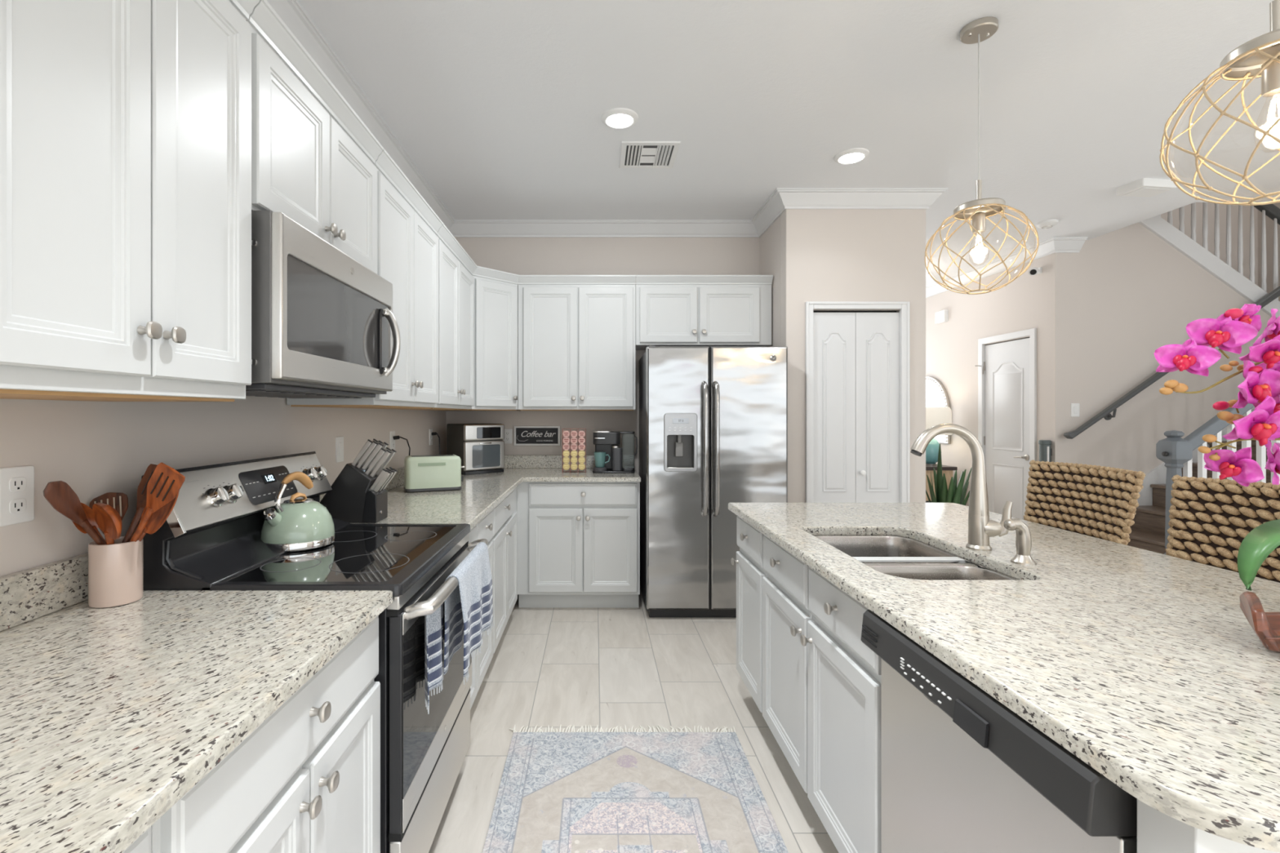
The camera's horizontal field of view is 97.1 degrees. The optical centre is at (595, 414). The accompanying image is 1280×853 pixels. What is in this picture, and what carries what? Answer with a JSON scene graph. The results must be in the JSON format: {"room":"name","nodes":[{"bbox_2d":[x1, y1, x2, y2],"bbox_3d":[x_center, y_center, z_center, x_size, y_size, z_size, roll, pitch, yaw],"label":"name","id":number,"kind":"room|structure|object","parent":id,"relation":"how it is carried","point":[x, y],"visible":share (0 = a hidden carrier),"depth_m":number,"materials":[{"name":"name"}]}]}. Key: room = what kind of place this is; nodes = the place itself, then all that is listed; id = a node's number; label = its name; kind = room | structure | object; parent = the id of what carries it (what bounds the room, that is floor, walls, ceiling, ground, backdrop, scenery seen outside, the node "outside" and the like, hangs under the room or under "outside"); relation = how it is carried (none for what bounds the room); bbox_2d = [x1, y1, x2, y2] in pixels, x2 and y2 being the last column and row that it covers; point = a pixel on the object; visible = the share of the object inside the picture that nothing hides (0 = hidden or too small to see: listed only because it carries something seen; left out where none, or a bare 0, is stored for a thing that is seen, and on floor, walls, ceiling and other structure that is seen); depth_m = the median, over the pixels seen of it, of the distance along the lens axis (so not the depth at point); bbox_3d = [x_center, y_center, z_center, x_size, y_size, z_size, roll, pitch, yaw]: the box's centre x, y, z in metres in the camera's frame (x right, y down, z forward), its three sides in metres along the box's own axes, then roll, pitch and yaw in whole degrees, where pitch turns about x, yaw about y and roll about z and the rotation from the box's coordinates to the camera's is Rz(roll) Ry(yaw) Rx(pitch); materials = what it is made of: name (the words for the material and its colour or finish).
{"room":"kitchen","nodes":[
{"label":"kitchen","id":0,"kind":"room"},
{"bbox_2d":[0,19,446,576],"bbox_3d":[-1.235,-0.085,0.180,0.120,2.840,8.760,0,0,0],"label":"wall","id":1,"kind":"structure","parent":0,"point":[96,448],"depth_m":1.46,"materials":[{"name":"paint"}]},
{"bbox_2d":[0,465,34,526],"bbox_3d":[-1.171,0.163,1.140,0.008,0.116,0.072,0,0,0],"label":"wall outlet","id":2,"kind":"object","parent":1,"relation":"attached to","point":[16,482],"visible":1,"depth_m":1.14,"materials":[{"name":"white plastic"}]},
{"bbox_2d":[8,476,26,492],"bbox_3d":[-1.168,0.141,1.140,0.002,0.029,0.033,0,0,0],"label":"socket","id":3,"kind":"object","parent":2,"relation":"attached to","point":[16,484],"depth_m":1.14,"materials":[{"name":"white plastic"}]},
{"bbox_2d":[8,497,26,514],"bbox_3d":[-1.168,0.185,1.140,0.002,0.029,0.033,0,0,0],"label":"socket","id":4,"kind":"object","parent":2,"relation":"attached to","point":[16,505],"depth_m":1.14,"materials":[{"name":"white plastic"}]},
{"bbox_2d":[0,552,88,631],"bbox_3d":[-1.162,0.370,0.552,0.022,0.102,1.604,0,0,0],"label":"backsplash","id":5,"kind":"structure","parent":1,"relation":"attached to","point":[27,595],"depth_m":1.17,"materials":[{"name":"stone"}]},
{"bbox_2d":[0,0,259,401],"bbox_3d":[-0.978,-0.520,1.037,0.380,0.978,0.630,0,0,0],"label":"upper cabinet","id":6,"kind":"object","parent":1,"relation":"attached to","point":[126,125],"visible":1,"depth_m":0.99,"materials":[{"name":"paint"}]},
{"bbox_2d":[246,0,383,273],"bbox_3d":[-0.978,-0.754,1.742,0.380,0.509,0.772,0,0,0],"label":"upper cabinet","id":7,"kind":"object","parent":1,"relation":"attached to","point":[313,157],"visible":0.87,"depth_m":1.61,"materials":[{"name":"paint"}]},
{"bbox_2d":[245,210,400,398],"bbox_3d":[-0.935,-0.277,1.740,0.468,0.436,0.764,0,0,0],"label":"microwave","id":8,"kind":"object","parent":7,"relation":"attached to","point":[324,324],"visible":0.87,"depth_m":1.54,"materials":[{"name":"metal"}]},
{"bbox_2d":[335,436,343,462],"bbox_3d":[-1.171,0.159,2.585,0.009,0.116,0.072,0,0,0],"label":"light switch","id":9,"kind":"object","parent":1,"relation":"attached to","point":[339,440],"visible":1,"depth_m":2.57,"materials":[{"name":"white plastic"}]},
{"bbox_2d":[320,466,404,501],"bbox_3d":[-1.162,0.370,3.273,0.022,0.102,2.282,0,0,0],"label":"backsplash","id":10,"kind":"structure","parent":1,"relation":"attached to","point":[397,480],"depth_m":3.27,"materials":[{"name":"stone"}]},
{"bbox_2d":[286,148,443,408],"bbox_3d":[-0.978,-0.520,2.545,0.380,0.978,0.826,0,0,0],"label":"upper cabinet","id":11,"kind":"object","parent":1,"relation":"attached to","point":[407,226],"visible":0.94,"depth_m":2.47,"materials":[{"name":"paint"}]},
{"bbox_2d":[396,223,476,409],"bbox_3d":[-0.978,-0.520,3.394,0.380,0.978,0.864,0,0,0],"label":"upper cabinet","id":12,"kind":"object","parent":1,"relation":"attached to","point":[456,268],"visible":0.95,"depth_m":3.33,"materials":[{"name":"paint"}]},
{"bbox_2d":[266,0,947,237],"bbox_3d":[0.584,-1.451,1.775,3.517,0.108,11.650,0,0,0],"label":"trim","id":13,"kind":"structure","parent":1,"relation":"attached to","point":[292,14],"depth_m":3.80,"materials":[{"name":"white wood"}]},
{"bbox_2d":[446,237,759,475],"bbox_3d":[0.061,-0.085,4.500,2.473,2.840,0.120,0,0,0],"label":"wall","id":14,"kind":"structure","parent":0,"point":[516,255],"depth_m":4.44,"materials":[{"name":"paint"}]},
{"bbox_2d":[426,266,519,410],"bbox_3d":[-0.856,-0.520,4.121,0.635,0.978,0.635,0,0,0],"label":"upper cabinet","id":15,"kind":"object","parent":14,"relation":"attached to","point":[495,291],"visible":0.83,"depth_m":3.95,"materials":[{"name":"paint"}]},
{"bbox_2d":[514,426,559,445],"bbox_3d":[-0.457,0.166,4.428,0.362,0.154,0.022,0,0,0],"label":"sign","id":16,"kind":"object","parent":14,"relation":"attached to","point":[523,435],"visible":1,"depth_m":4.43,"materials":[{"name":"black plastic"}]},
{"bbox_2d":[503,455,595,468],"bbox_3d":[-0.433,0.370,4.427,1.479,0.102,0.022,0,0,0],"label":"backsplash","id":17,"kind":"structure","parent":14,"relation":"attached to","point":[510,461],"depth_m":4.42,"materials":[{"name":"stone"}]},
{"bbox_2d":[518,275,635,410],"bbox_3d":[-0.134,-0.520,4.247,0.856,0.978,0.383,0,0,0],"label":"upper cabinet","id":18,"kind":"object","parent":14,"relation":"attached to","point":[577,333],"visible":1,"depth_m":4.10,"materials":[{"name":"paint"}]},
{"bbox_2d":[635,275,773,350],"bbox_3d":[0.791,-0.758,4.247,0.990,0.501,0.383,0,0,0],"label":"upper cabinet","id":19,"kind":"object","parent":14,"relation":"attached to","point":[672,310],"visible":0.95,"depth_m":4.09,"materials":[{"name":"paint"}]},
{"bbox_2d":[428,586,838,852],"bbox_3d":[2.925,1.360,1.800,8.550,0.050,12.000,0,0,0],"label":"floor","id":20,"kind":"structure","parent":0,"point":[608,668],"depth_m":2.68,"materials":[{"name":"white tile"}]},
{"bbox_2d":[122,826,151,852],"bbox_3d":[-0.823,0.893,0.344,0.685,0.884,0.648,0,0,0],"label":"base cabinet","id":21,"kind":"object","parent":20,"relation":"on","point":[142,844],"visible":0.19,"depth_m":0.64,"materials":[{"name":"paint"}]},
{"bbox_2d":[151,615,380,852],"bbox_3d":[-0.823,0.893,1.014,0.685,0.884,0.677,0,0,0],"label":"base cabinet","id":22,"kind":"object","parent":20,"relation":"on","point":[307,780],"visible":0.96,"depth_m":0.99,"materials":[{"name":"paint"}]},
{"bbox_2d":[0,552,392,852],"bbox_3d":[-0.830,0.385,0.552,0.686,0.132,1.604,0,0,0],"label":"countertop","id":23,"kind":"structure","parent":22,"relation":"on","point":[109,717],"depth_m":0.88,"materials":[{"name":"stone"}]},
{"bbox_2d":[88,536,143,608],"bbox_3d":[-1.078,0.352,1.268,0.095,0.138,0.095,0,0,0],"label":"utensil crock","id":24,"kind":"object","parent":23,"relation":"on","point":[115,571],"visible":0.89,"depth_m":1.23,"materials":[{"name":"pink ceramic"}]},
{"bbox_2d":[43,480,106,545],"bbox_3d":[-1.085,0.270,1.223,0.013,0.267,0.182,0,0,19],"label":"wooden spatula","id":25,"kind":"object","parent":24,"relation":"in","point":[59,494],"visible":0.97,"depth_m":1.18,"materials":[{"name":"brown wood"}]},
{"bbox_2d":[71,502,106,542],"bbox_3d":[-1.086,0.295,1.244,0.024,0.216,0.127,0,0,22],"label":"wooden spoon","id":26,"kind":"object","parent":24,"relation":"in","point":[88,511],"visible":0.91,"depth_m":1.22,"materials":[{"name":"brown wood"}]},
{"bbox_2d":[92,502,122,544],"bbox_3d":[-1.067,0.295,1.231,0.049,0.216,0.149,0,0,-41],"label":"wooden spoon","id":27,"kind":"object","parent":24,"relation":"in","point":[106,517],"visible":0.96,"depth_m":1.21,"materials":[{"name":"brown wood"}]},
{"bbox_2d":[88,492,128,534],"bbox_3d":[-1.113,0.291,1.297,0.104,0.222,0.049,0,0,26],"label":"slotted spoon","id":28,"kind":"object","parent":24,"relation":"in","point":[117,500],"visible":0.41,"depth_m":1.30,"materials":[{"name":"brown wood"}]},
{"bbox_2d":[121,463,173,542],"bbox_3d":[-1.079,0.261,1.318,0.050,0.284,0.147,0,0,32],"label":"wooden spatula","id":29,"kind":"object","parent":24,"relation":"in","point":[142,487],"visible":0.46,"depth_m":1.33,"materials":[{"name":"brown wood"}]},
{"bbox_2d":[129,462,185,542],"bbox_3d":[-1.012,0.254,1.254,0.230,0.299,0.022,0,0,14],"label":"wooden turner","id":30,"kind":"object","parent":24,"relation":"in","point":[165,483],"visible":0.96,"depth_m":1.24,"materials":[{"name":"brown wood"}]},
{"bbox_2d":[137,490,179,541],"bbox_3d":[-1.029,0.279,1.277,0.187,0.264,0.039,0,0,0],"label":"wooden spoon","id":31,"kind":"object","parent":24,"relation":"in","point":[158,517],"visible":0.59,"depth_m":1.27,"materials":[{"name":"brown wood"}]},
{"bbox_2d":[141,451,488,852],"bbox_3d":[-0.743,0.737,1.742,0.714,1.196,0.775,0,0,0],"label":"stove","id":32,"kind":"object","parent":20,"relation":"on","point":[210,540],"visible":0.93,"depth_m":1.52,"materials":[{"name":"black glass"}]},
{"bbox_2d":[260,471,335,552],"bbox_3d":[-0.940,0.297,1.785,0.212,0.236,0.212,0,0,-36],"label":"tea kettle","id":33,"kind":"object","parent":32,"relation":"on","point":[300,524],"visible":0.98,"depth_m":1.71,"materials":[{"name":"green metal"}]},
{"bbox_2d":[222,525,455,582],"bbox_3d":[-0.735,0.424,1.743,0.450,0.021,0.722,0,0,0],"label":"glass cooktop","id":34,"kind":"object","parent":32,"relation":"in","point":[357,553],"depth_m":1.62,"materials":[{"name":"black glass"}]},
{"bbox_2d":[424,542,493,714],"bbox_3d":[-0.407,0.615,1.740,0.089,0.317,0.611,0,0,0],"label":"tea towel","id":35,"kind":"object","parent":32,"relation":"hanging from","point":[468,609],"visible":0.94,"depth_m":1.70,"materials":[{"name":"fabric"}]},
{"bbox_2d":[468,510,493,709],"bbox_3d":[-0.823,0.893,2.487,0.685,0.884,0.695,0,0,0],"label":"base cabinet","id":36,"kind":"object","parent":20,"relation":"on","point":[481,662],"visible":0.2,"depth_m":2.59,"materials":[{"name":"paint"}]},
{"bbox_2d":[489,487,517,653],"bbox_3d":[-0.823,0.893,3.329,0.685,0.884,0.982,0,0,0],"label":"base cabinet","id":37,"kind":"object","parent":20,"relation":"on","point":[504,538],"visible":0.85,"depth_m":3.19,"materials":[{"name":"paint"}]},
{"bbox_2d":[516,481,639,607],"bbox_3d":[-0.114,0.893,4.100,0.833,0.884,0.660,0,0,0],"label":"base cabinet","id":38,"kind":"object","parent":20,"relation":"on","point":[579,542],"visible":0.94,"depth_m":3.81,"materials":[{"name":"paint"}]},
{"bbox_2d":[320,455,640,529],"bbox_3d":[-0.433,0.385,3.285,1.479,0.132,2.306,0,0,0],"label":"countertop","id":39,"kind":"structure","parent":38,"relation":"on","point":[478,495],"depth_m":3.14,"materials":[{"name":"stone"}]},
{"bbox_2d":[320,462,387,523],"bbox_3d":[-0.958,0.306,2.243,0.225,0.230,0.121,0,0,0],"label":"knife block","id":40,"kind":"object","parent":39,"relation":"on","point":[350,500],"visible":0.8,"depth_m":2.19,"materials":[{"name":"black plastic"}]},
{"bbox_2d":[351,439,373,466],"bbox_3d":[-0.934,0.173,2.219,0.110,0.151,0.016,0,0,-10],"label":"kitchen knife","id":41,"kind":"object","parent":40,"relation":"in","point":[368,443],"visible":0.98,"depth_m":2.22,"materials":[{"name":"metal"}]},
{"bbox_2d":[355,440,377,469],"bbox_3d":[-0.913,0.180,2.219,0.110,0.151,0.016,0,0,-10],"label":"kitchen knife","id":42,"kind":"object","parent":40,"relation":"in","point":[373,446],"visible":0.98,"depth_m":2.22,"materials":[{"name":"silver metal"}]},
{"bbox_2d":[360,442,383,471],"bbox_3d":[-0.892,0.186,2.220,0.110,0.151,0.016,0,0,-10],"label":"kitchen knife","id":43,"kind":"object","parent":40,"relation":"in","point":[379,446],"visible":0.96,"depth_m":2.22,"materials":[{"name":"silver metal"}]},
{"bbox_2d":[369,449,391,477],"bbox_3d":[-0.860,0.214,2.219,0.110,0.151,0.016,0,0,-10],"label":"kitchen knife","id":44,"kind":"object","parent":40,"relation":"in","point":[386,455],"visible":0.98,"depth_m":2.22,"materials":[{"name":"silver metal"}]},
{"bbox_2d":[404,454,465,492],"bbox_3d":[-0.900,0.323,3.165,0.326,0.188,0.172,0,0,-22],"label":"toaster","id":45,"kind":"object","parent":39,"relation":"on","point":[431,473],"visible":1,"depth_m":3.08,"materials":[{"name":"green paint"}]},
{"bbox_2d":[446,423,504,475],"bbox_3d":[-0.877,0.243,4.128,0.330,0.355,0.284,0,0,-42],"label":"air fryer oven","id":46,"kind":"object","parent":39,"relation":"on","point":[480,447],"visible":0.98,"depth_m":4.02,"materials":[{"name":"silver metal"}]},
{"bbox_2d":[562,428,586,472],"bbox_3d":[-0.153,0.261,4.107,0.172,0.320,0.079,0,0,0],"label":"rack","id":47,"kind":"object","parent":39,"relation":"on","point":[570,443],"visible":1,"depth_m":4.07,"materials":[{"name":"metal"}]},
{"bbox_2d":[592,431,637,473],"bbox_3d":[0.146,0.270,4.147,0.332,0.302,0.225,0,0,0],"label":"coffee maker","id":48,"kind":"object","parent":39,"relation":"on","point":[622,459],"visible":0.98,"depth_m":4.07,"materials":[{"name":"black plastic"}]},
{"bbox_2d":[593,452,610,467],"bbox_3d":[0.042,0.327,4.080,0.108,0.108,0.091,0,0,35],"label":"coffee mug","id":49,"kind":"object","parent":48,"relation":"on","point":[599,457],"visible":1,"depth_m":4.05,"materials":[{"name":"teal ceramic"}]},
{"bbox_2d":[482,724,788,852],"bbox_3d":[0.113,1.329,1.511,0.956,0.010,1.812,0,0,0],"label":"runner rug","id":50,"kind":"object","parent":20,"relation":"on","point":[566,792],"visible":1,"depth_m":1.95,"materials":[{"name":"fabric"}]},
{"bbox_2d":[639,345,787,617],"bbox_3d":[0.794,0.440,4.002,0.917,1.791,0.836,0,0,0],"label":"refrigerator","id":51,"kind":"object","parent":20,"relation":"on","point":[713,420],"visible":0.97,"depth_m":3.65,"materials":[{"name":"silver metal"}]},
{"bbox_2d":[731,515,766,712],"bbox_3d":[0.960,0.894,2.463,0.650,0.882,0.414,0,0,0],"label":"base cabinet","id":52,"kind":"object","parent":20,"relation":"on","point":[750,572],"visible":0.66,"depth_m":2.45,"materials":[{"name":"paint"}]},
{"bbox_2d":[762,534,959,793],"bbox_3d":[0.960,0.894,2.015,0.650,0.882,0.476,0,0,0],"label":"base cabinet","id":53,"kind":"object","parent":20,"relation":"on","point":[786,615],"visible":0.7,"depth_m":1.98,"materials":[{"name":"paint"}]},
{"bbox_2d":[728,502,1279,852],"bbox_3d":[1.177,0.436,1.637,1.085,0.030,2.125,0,0,0],"label":"countertop","id":54,"kind":"structure","parent":53,"relation":"on","point":[1148,668],"depth_m":1.05,"materials":[{"name":"stone"}]},
{"bbox_2d":[812,534,1020,580],"bbox_3d":[0.963,0.555,1.778,0.435,0.208,0.705,0,0,0],"label":"double sink","id":55,"kind":"object","parent":54,"relation":"in","point":[854,545],"visible":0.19,"depth_m":1.88,"materials":[{"name":"metal"}]},
{"bbox_2d":[815,536,959,563],"bbox_3d":[0.962,0.556,1.915,0.380,0.206,0.375,0,0,0],"label":"basin","id":56,"kind":"object","parent":55,"relation":"in","point":[854,546],"depth_m":2.10,"materials":[{"name":"silver metal"}]},
{"bbox_2d":[868,565,1015,580],"bbox_3d":[0.962,0.556,1.571,0.380,0.206,0.238,0,0,0],"label":"basin","id":57,"kind":"object","parent":55,"relation":"in","point":[915,572],"depth_m":1.68,"materials":[{"name":"silver metal"}]},
{"bbox_2d":[910,423,1012,551],"bbox_3d":[1.145,0.224,1.769,0.304,0.394,0.071,0,0,0],"label":"kitchen faucet","id":58,"kind":"object","parent":54,"relation":"on","point":[980,528],"visible":0.98,"depth_m":1.75,"materials":[{"name":"silver metal"}]},
{"bbox_2d":[1003,518,1036,565],"bbox_3d":[1.205,0.358,1.600,0.082,0.126,0.060,0,0,0],"label":"sprayer","id":59,"kind":"object","parent":54,"relation":"on","point":[1023,538],"visible":1,"depth_m":1.59,"materials":[{"name":"silver metal"}]},
{"bbox_2d":[1239,591,1279,653],"bbox_3d":[1.455,0.376,1.032,0.613,0.090,0.132,0,0,0],"label":"bowl","id":60,"kind":"object","parent":54,"relation":"on","point":[1266,625],"visible":1,"depth_m":1.00,"materials":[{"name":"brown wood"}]},
{"bbox_2d":[1153,303,1279,591],"bbox_3d":[1.362,0.106,1.100,0.715,0.605,0.363,0,0,0],"label":"orchid plant","id":61,"kind":"object","parent":60,"relation":"in","point":[1260,388],"visible":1,"depth_m":0.99,"materials":[{"name":"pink plant"}]},
{"bbox_2d":[800,558,986,852],"bbox_3d":[0.960,0.894,1.551,0.650,0.882,0.446,0,0,0],"label":"base cabinet","id":62,"kind":"object","parent":20,"relation":"on","point":[844,673],"visible":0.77,"depth_m":1.54,"materials":[{"name":"paint"}]},
{"bbox_2d":[925,464,957,502],"bbox_3d":[3.592,0.944,6.468,0.475,0.782,1.025,0,0,0],"label":"console table","id":63,"kind":"object","parent":20,"relation":"on","point":[947,470],"visible":0.05,"depth_m":5.98,"materials":[{"name":"brown wood"}]},
{"bbox_2d":[925,406,952,466],"bbox_3d":[3.660,0.234,6.160,0.416,0.635,0.416,0,0,0],"label":"table lamp","id":64,"kind":"object","parent":63,"relation":"on","point":[935,415],"visible":0.42,"depth_m":6.00,"materials":[{"name":"teal ceramic"}]},
{"bbox_2d":[925,444,972,505],"bbox_3d":[2.854,0.785,4.538,0.370,1.100,0.422,0,0,-29],"label":"potted plant","id":65,"kind":"object","parent":20,"relation":"on","point":[957,495],"visible":0.27,"depth_m":4.51,"materials":[{"name":"green plant"}]},
{"bbox_2d":[860,609,1137,852],"bbox_3d":[0.925,0.896,1.018,0.616,0.878,0.612,0,0,0],"label":"dishwasher","id":66,"kind":"object","parent":20,"relation":"on","point":[962,771],"visible":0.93,"depth_m":0.98,"materials":[{"name":"metal"}]},
{"bbox_2d":[1023,459,1146,545],"bbox_3d":[1.885,0.774,2.405,0.487,1.124,0.555,0,0,0],"label":"counter stool","id":67,"kind":"object","parent":20,"relation":"on","point":[1100,502],"visible":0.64,"depth_m":2.37,"materials":[{"name":"wicker"}]},
{"bbox_2d":[1127,438,1271,554],"bbox_3d":[5.147,0.502,4.399,2.235,1.665,0.878,0,0,0],"label":"staircase","id":68,"kind":"structure","parent":20,"relation":"on","point":[1148,531],"depth_m":4.59,"materials":[{"name":"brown wood"}]},
{"bbox_2d":[1155,399,1279,555],"bbox_3d":[5.128,-0.006,3.965,2.294,2.682,0.140,0,0,0],"label":"stair railing","id":69,"kind":"object","parent":68,"relation":"on","point":[1176,452],"visible":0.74,"depth_m":3.95,"materials":[{"name":"grey paint"}]},
{"bbox_2d":[1137,799,1279,852],"bbox_3d":[0.979,0.894,0.665,0.613,0.882,0.070,0,0,0],"label":"island end panel","id":70,"kind":"object","parent":20,"relation":"on","point":[1157,832],"visible":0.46,"depth_m":0.66,"materials":[{"name":"paint"}]},
{"bbox_2d":[1165,475,1279,582],"bbox_3d":[1.885,0.774,1.745,0.487,1.124,0.555,0,0,0],"label":"counter stool","id":71,"kind":"object","parent":20,"relation":"on","point":[1211,518],"visible":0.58,"depth_m":1.86,"materials":[{"name":"beige wicker"}]},
{"bbox_2d":[760,215,780,346],"bbox_3d":[1.349,-0.085,4.255,0.102,2.840,0.610,0,0,0],"label":"wall","id":72,"kind":"structure","parent":0,"point":[770,241],"depth_m":4.08,"materials":[{"name":"paint"}]},
{"bbox_2d":[297,0,1279,286],"bbox_3d":[2.925,-1.630,1.800,8.550,0.250,12.000,0,0,0],"label":"ceiling","id":73,"kind":"structure","parent":0,"point":[500,105],"depth_m":2.72,"materials":[{"name":"white paint"}]},
{"bbox_2d":[600,107,638,128],"bbox_3d":[0.124,-1.496,2.855,0.188,0.019,0.188,0,0,0],"label":"recessed light","id":74,"kind":"object","parent":73,"relation":"in","point":[616,117],"visible":1,"depth_m":2.83,"materials":[{"name":"white plastic"}]},
{"bbox_2d":[618,141,680,168],"bbox_3d":[0.308,-1.500,3.262,0.326,0.011,0.326,0,0,0],"label":"ceiling vent","id":75,"kind":"object","parent":73,"relation":"in","point":[633,154],"visible":1,"depth_m":3.24,"materials":[{"name":"white plastic"}]},
{"bbox_2d":[833,147,869,164],"bbox_3d":[1.487,-1.496,3.270,0.188,0.019,0.188,0,0,0],"label":"recessed light","id":76,"kind":"object","parent":73,"relation":"in","point":[850,156],"visible":1,"depth_m":3.24,"materials":[{"name":"white plastic"}]},
{"bbox_2d":[924,16,1039,294],"bbox_3d":[1.494,-0.990,2.193,0.362,1.029,0.365,0,0,-40],"label":"pendant lamp","id":77,"kind":"object","parent":73,"relation":"hanging from","point":[980,29],"visible":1,"depth_m":2.18,"materials":[{"name":"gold metal"}]},
{"bbox_2d":[972,211,986,233],"bbox_3d":[1.492,-0.748,2.190,0.044,0.075,0.044,0,0,0],"label":"socket","id":78,"kind":"object","parent":77,"relation":"attached to","point":[979,219],"depth_m":2.17,"materials":[{"name":"silver metal"}]},
{"bbox_2d":[1035,218,1058,228],"bbox_3d":[3.530,-1.484,4.400,0.140,0.042,0.140,0,0,0],"label":"smoke detector","id":79,"kind":"object","parent":73,"relation":"attached to","point":[1046,224],"visible":1,"depth_m":4.37,"materials":[{"name":"white plastic"}]},
{"bbox_2d":[1115,177,1177,197],"bbox_3d":[3.600,-1.478,3.680,0.260,0.053,0.170,0,0,-8],"label":"ceiling box","id":80,"kind":"object","parent":73,"relation":"attached to","point":[1144,187],"visible":0.97,"depth_m":3.63,"materials":[{"name":"white plastic"}]},
{"bbox_2d":[1159,0,1279,205],"bbox_3d":[1.502,-0.990,1.240,0.362,1.029,0.363,0,0,0],"label":"pendant lamp","id":81,"kind":"object","parent":73,"relation":"hanging from","point":[1260,56],"visible":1,"depth_m":1.26,"materials":[{"name":"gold metal"}]},
{"bbox_2d":[1261,55,1279,97],"bbox_3d":[1.500,-0.748,1.240,0.044,0.075,0.044,0,0,0],"label":"socket","id":82,"kind":"object","parent":81,"relation":"attached to","point":[1270,76],"depth_m":1.24,"materials":[{"name":"silver metal"}]},
{"bbox_2d":[780,208,925,502],"bbox_3d":[1.774,-0.085,3.890,0.952,2.840,0.120,0,0,0],"label":"wall","id":83,"kind":"structure","parent":0,"point":[827,255],"depth_m":3.83,"materials":[{"name":"paint"}]},
{"bbox_2d":[813,312,899,502],"bbox_3d":[1.777,0.314,3.841,0.594,2.022,0.073,0,0,0],"label":"door","id":84,"kind":"structure","parent":83,"relation":"in","point":[856,355],"depth_m":3.84,"materials":[{"name":"white wood"}]},
{"bbox_2d":[804,301,910,502],"bbox_3d":[1.778,0.285,3.828,0.700,2.100,0.044,0,0,0],"label":"trim","id":85,"kind":"structure","parent":83,"relation":"attached to","point":[904,307],"depth_m":3.81,"materials":[{"name":"wood"}]},
{"bbox_2d":[925,253,1069,506],"bbox_3d":[4.030,-0.085,6.230,0.120,2.840,2.740,0,0,0],"label":"wall","id":86,"kind":"structure","parent":0,"point":[1041,301],"depth_m":5.50,"materials":[{"name":"paint"}]},
{"bbox_2d":[925,376,950,444],"bbox_3d":[3.949,-0.065,6.720,0.040,0.780,0.860,0,0,0],"label":"arched mirror","id":87,"kind":"object","parent":86,"relation":"attached to","point":[936,395],"visible":0.37,"depth_m":6.51,"materials":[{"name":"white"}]},
{"bbox_2d":[925,381,945,438],"bbox_3d":[3.962,-0.065,6.720,0.008,0.680,0.760,0,0,0],"label":"mirror glass","id":88,"kind":"object","parent":87,"relation":"attached to","point":[935,390],"depth_m":6.54,"materials":[{"name":"mirror"}]},
{"bbox_2d":[934,310,948,324],"bbox_3d":[3.947,-1.115,6.420,0.045,0.130,0.180,0,0,0],"label":"door chime","id":89,"kind":"object","parent":86,"relation":"attached to","point":[940,317],"visible":1,"depth_m":6.38,"materials":[{"name":"white plastic"}]},
{"bbox_2d":[974,337,1029,519],"bbox_3d":[3.949,0.310,5.452,0.136,2.030,0.649,0,0,0],"label":"door","id":90,"kind":"structure","parent":86,"relation":"in","point":[1006,364],"depth_m":5.43,"materials":[{"name":"white wood"}]},
{"bbox_2d":[925,236,1088,297],"bbox_3d":[3.210,-1.451,6.184,1.920,0.108,2.832,0,0,0],"label":"trim","id":91,"kind":"structure","parent":86,"relation":"attached to","point":[1051,246],"depth_m":5.24,"materials":[{"name":"wood"}]},
{"bbox_2d":[977,328,1036,477],"bbox_3d":[3.971,0.278,5.440,0.038,2.115,0.750,0,0,0],"label":"trim","id":92,"kind":"structure","parent":86,"relation":"attached to","point":[1032,333],"depth_m":5.20,"materials":[{"name":"wood"}]},
{"bbox_2d":[1038,440,1052,462],"bbox_3d":[3.925,0.669,4.914,0.090,0.892,0.090,0,0,0],"label":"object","id":93,"kind":"object","parent":86,"relation":"attached to","point":[1045,450],"visible":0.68,"depth_m":4.89,"materials":[{"name":"grey"}]},
{"bbox_2d":[1069,222,1271,474],"bbox_3d":[5.545,-0.316,4.920,2.910,3.303,0.120,0,0,0],"label":"wall","id":94,"kind":"structure","parent":0,"point":[1133,295],"depth_m":4.86,"materials":[{"name":"paint"}]},
{"bbox_2d":[1063,285,1279,439],"bbox_3d":[5.321,-0.728,4.809,2.648,1.868,0.099,0,0,0],"label":"wall handrail","id":95,"kind":"object","parent":94,"relation":"attached to","point":[1268,298],"visible":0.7,"depth_m":4.76,"materials":[{"name":"grey paint"}]},
{"bbox_2d":[1137,406,1255,505],"bbox_3d":[5.090,0.400,4.851,2.220,1.830,0.017,0,0,0],"label":"trim","id":96,"kind":"structure","parent":94,"relation":"attached to","point":[1157,475],"depth_m":4.84,"materials":[{"name":"wood"}]},
{"bbox_2d":[1137,215,1279,319],"bbox_3d":[5.665,-1.045,4.912,2.670,2.050,0.155,0,0,0],"label":"trim","id":97,"kind":"structure","parent":94,"relation":"attached to","point":[1161,228],"depth_m":4.83,"materials":[{"name":"wood"}]},
{"bbox_2d":[1159,202,1279,300],"bbox_3d":[5.692,-1.687,4.910,2.416,2.237,0.060,0,0,0],"label":"stair railing","id":98,"kind":"object","parent":97,"relation":"on","point":[1271,211],"visible":0.38,"depth_m":4.90,"materials":[{"name":"grey paint"}]},
{"bbox_2d":[1160,202,1257,285],"bbox_3d":[5.545,-1.365,6.010,2.910,5.400,0.120,0,0,0],"label":"wall","id":99,"kind":"structure","parent":0,"point":[1211,206],"depth_m":5.95,"materials":[{"name":"paint"}]},
{"bbox_2d":[1257,202,1279,301],"bbox_3d":[7.060,-1.365,0.935,0.120,5.400,10.270,0,0,0],"label":"wall","id":100,"kind":"structure","parent":0,"point":[1269,223],"depth_m":5.85,"materials":[{"name":"paint"}]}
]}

